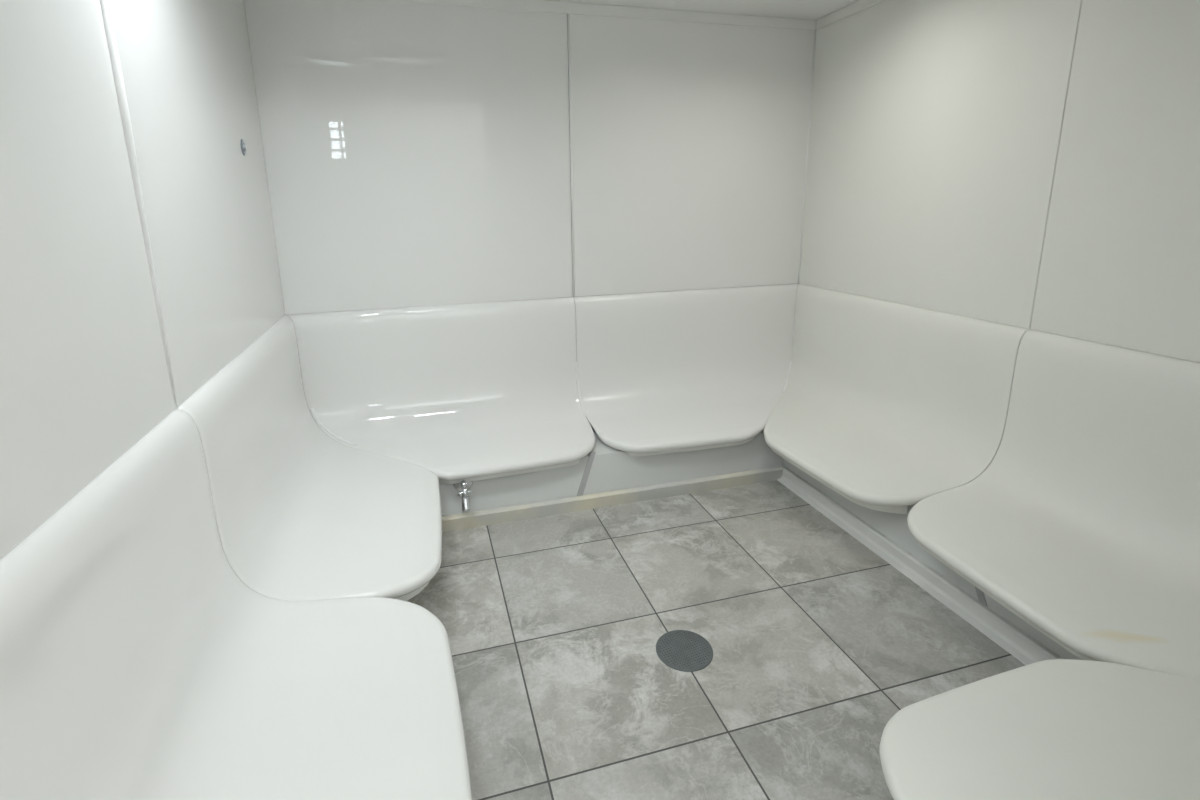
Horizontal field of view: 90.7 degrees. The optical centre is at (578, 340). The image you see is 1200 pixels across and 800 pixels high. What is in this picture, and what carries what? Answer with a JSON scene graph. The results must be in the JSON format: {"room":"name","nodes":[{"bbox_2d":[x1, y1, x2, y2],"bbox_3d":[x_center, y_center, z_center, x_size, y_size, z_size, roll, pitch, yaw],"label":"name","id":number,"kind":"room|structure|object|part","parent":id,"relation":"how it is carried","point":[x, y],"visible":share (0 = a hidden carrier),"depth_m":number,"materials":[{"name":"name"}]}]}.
{"room":"steam room","nodes":[
{"label":"steam room","id":0,"kind":"room"},
{"bbox_2d":[0,0,284,559],"bbox_3d":[-1.272,-0.088,1.692,0.129,2.827,3.473,-5,14,-15],"label":"wall","id":1,"kind":"structure","parent":0,"point":[139,259],"depth_m":1.52,"materials":[{"name":"white plastic"}]},
{"bbox_3d":[-1.013,-0.445,0.775,0.018,1.727,1.764,-5,14,-15],"label":"wall panel","id":2,"kind":"part","parent":1,"relation":"part of","materials":[{"name":"white plastic"}]},
{"bbox_3d":[-1.476,-0.813,2.399,0.018,1.727,1.689,-5,14,-15],"label":"wall panel","id":3,"kind":"part","parent":1,"relation":"part of","materials":[{"name":"white plastic"}]},
{"bbox_2d":[240,139,246,155],"bbox_3d":[-1.568,-0.908,2.776,0.014,0.077,0.074,-5,14,-15],"label":"plug","id":4,"kind":"object","parent":1,"relation":"attached to","point":[243,146],"visible":1,"depth_m":2.77,"materials":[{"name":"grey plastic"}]},
{"bbox_2d":[244,0,814,431],"bbox_3d":[-0.066,-0.598,3.800,3.614,2.827,0.130,-5,14,-15],"label":"wall","id":5,"kind":"structure","parent":0,"point":[415,154],"depth_m":3.55,"materials":[{"name":"white plastic"}]},
{"bbox_3d":[-0.873,-1.060,3.418,1.705,1.727,0.018,-5,14,-16],"label":"wall panel","id":6,"kind":"part","parent":5,"relation":"part of","materials":[{"name":"white plastic"}]},
{"bbox_2d":[376,0,815,30],"bbox_3d":[-0.076,-1.935,3.442,3.386,0.060,0.025,-5,14,-15],"label":"trim","id":7,"kind":"structure","parent":5,"relation":"attached to","point":[543,6],"depth_m":3.52,"materials":[{"name":"white plastic"}]},
{"bbox_3d":[0.757,-1.190,3.858,1.680,1.727,0.018,-5,14,-15],"label":"wall panel","id":8,"kind":"part","parent":5,"relation":"part of","materials":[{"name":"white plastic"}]},
{"bbox_2d":[546,0,858,19],"bbox_3d":[0.370,-1.643,1.858,3.614,0.072,3.569,-5,14,-15],"label":"ceiling","id":9,"kind":"structure","parent":0,"point":[795,9],"depth_m":3.55,"materials":[{"name":"paint"}]},
{"bbox_2d":[407,480,1025,799],"bbox_3d":[0.092,1.409,1.590,4.754,0.090,5.225,-5,14,-15],"label":"floor","id":10,"kind":"structure","parent":0,"point":[554,624],"depth_m":2.28,"materials":[{"name":"tile"}]},
{"bbox_2d":[0,409,471,799],"bbox_3d":[-0.620,0.894,1.230,0.771,1.100,1.789,-5,14,-15],"label":"module","id":11,"kind":"object","parent":10,"relation":"on","point":[136,663],"visible":1,"depth_m":1.45,"materials":[{"name":"white plastic"}]},
{"bbox_2d":[178,315,441,600],"bbox_3d":[-1.073,0.533,2.820,0.771,1.100,1.691,-5,14,-15],"label":"module","id":12,"kind":"object","parent":10,"relation":"on","point":[302,513],"visible":0.98,"depth_m":2.43,"materials":[{"name":"white plastic"}]},
{"bbox_2d":[288,297,595,515],"bbox_3d":[-0.753,0.398,3.395,1.706,1.108,0.723,-5,14,-15],"label":"module","id":13,"kind":"object","parent":10,"relation":"on","point":[485,394],"visible":0.98,"depth_m":3.54,"materials":[{"name":"white plastic"}]},
{"bbox_2d":[454,480,472,510],"bbox_3d":[-0.607,0.801,3.142,0.102,0.147,0.153,-5,14,-15],"label":"tap","id":14,"kind":"object","parent":13,"relation":"attached to","point":[463,486],"visible":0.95,"depth_m":3.09,"materials":[{"name":"silver metal"}]},
{"bbox_3d":[-0.625,0.765,3.199,0.102,0.102,0.020,-5,14,-15],"label":"flange plate","id":15,"kind":"part","parent":14,"relation":"part of","materials":[{"name":"silver metal"}]},
{"bbox_3d":[-0.597,0.774,3.095,0.074,0.068,0.029,-5,14,-15],"label":"handle","id":16,"kind":"part","parent":14,"relation":"part of","materials":[{"name":"silver metal"}]},
{"bbox_3d":[-0.592,0.847,3.100,0.047,0.075,0.047,-5,14,-15],"label":"spout","id":17,"kind":"part","parent":14,"relation":"part of","materials":[{"name":"silver metal"}]},
{"bbox_3d":[-0.474,0.804,3.375,1.075,0.316,0.363,-5,14,-15],"label":"plinth panel","id":18,"kind":"part","parent":13,"relation":"part of","materials":[{"name":"white plastic"}]},
{"bbox_2d":[442,466,783,531],"bbox_3d":[0.170,0.905,3.387,2.282,0.077,0.032,-5,14,-15],"label":"baseboard","id":19,"kind":"structure","parent":10,"relation":"on","point":[644,493],"depth_m":3.37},
{"bbox_2d":[656,630,712,671],"bbox_3d":[0.408,1.193,2.287,0.218,0.004,0.218,-5,14,-15],"label":"floor drain","id":20,"kind":"object","parent":10,"relation":"on","point":[680,650],"visible":1,"depth_m":2.28,"materials":[{"name":"metal"}]},
{"bbox_2d":[574,284,797,494],"bbox_3d":[0.788,0.276,3.806,1.876,1.108,0.723,-5,14,-15],"label":"module","id":21,"kind":"object","parent":10,"relation":"on","point":[673,386],"visible":1,"depth_m":3.93,"materials":[{"name":"white plastic"}]},
{"bbox_3d":[0.608,0.718,3.664,1.388,0.316,0.363,-5,14,-15],"label":"plinth panel","id":22,"kind":"part","parent":21,"relation":"part of","materials":[{"name":"white plastic"}]},
{"bbox_2d":[764,284,1028,606],"bbox_3d":[1.523,0.378,3.294,0.738,1.100,2.125,-5,14,-15],"label":"module","id":23,"kind":"object","parent":10,"relation":"on","point":[884,408],"visible":0.99,"depth_m":3.19,"materials":[{"name":"white plastic"}]},
{"bbox_3d":[1.478,0.838,3.056,0.078,0.312,1.506,-5,14,-15],"label":"plinth panel","id":24,"kind":"part","parent":23,"relation":"part of","materials":[{"name":"white plastic"}]},
{"bbox_2d":[778,467,1062,664],"bbox_3d":[1.536,1.042,2.694,0.065,0.077,2.064,-5,14,-15],"label":"baseboard","id":25,"kind":"structure","parent":10,"relation":"on","point":[1012,639],"depth_m":2.62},
{"bbox_2d":[879,659,1199,799],"bbox_3d":[1.573,0.819,1.389,1.689,1.100,0.803,-5,14,-15],"label":"module","id":26,"kind":"object","parent":10,"relation":"on","point":[1053,729],"visible":1,"depth_m":1.50,"materials":[{"name":"white plastic"}]},
{"bbox_2d":[907,330,1199,679],"bbox_3d":[1.915,0.690,1.917,0.738,1.100,1.670,-5,14,-15],"label":"module","id":27,"kind":"object","parent":10,"relation":"on","point":[1081,531],"visible":0.98,"depth_m":2.25,"materials":[{"name":"white plastic"}]},
{"bbox_3d":[1.742,1.048,2.132,0.078,0.312,0.894,-5,14,-15],"label":"plinth panel","id":28,"kind":"part","parent":27,"relation":"part of","materials":[{"name":"white plastic"}]},
{"bbox_2d":[798,0,1199,463],"bbox_3d":[2.090,-0.355,2.589,0.121,2.827,3.473,-5,14,-15],"label":"wall","id":29,"kind":"structure","parent":0,"point":[1027,164],"depth_m":2.67,"materials":[{"name":"white plastic"}]},
{"bbox_2d":[816,0,884,29],"bbox_3d":[2.001,-1.704,2.292,0.012,0.060,3.346,-5,14,-15],"label":"trim","id":30,"kind":"structure","parent":29,"relation":"attached to","point":[860,5],"depth_m":3.60,"materials":[{"name":"white plastic"}]},
{"bbox_3d":[1.804,-1.073,3.274,0.018,1.727,1.689,-5,14,-15],"label":"wall panel","id":31,"kind":"part","parent":29,"relation":"part of","materials":[{"name":"white plastic"}]},
{"bbox_3d":[2.266,-0.705,1.651,0.018,1.727,1.764,-5,14,-15],"label":"wall panel","id":32,"kind":"part","parent":29,"relation":"part of","materials":[{"name":"white plastic"}]}
]}

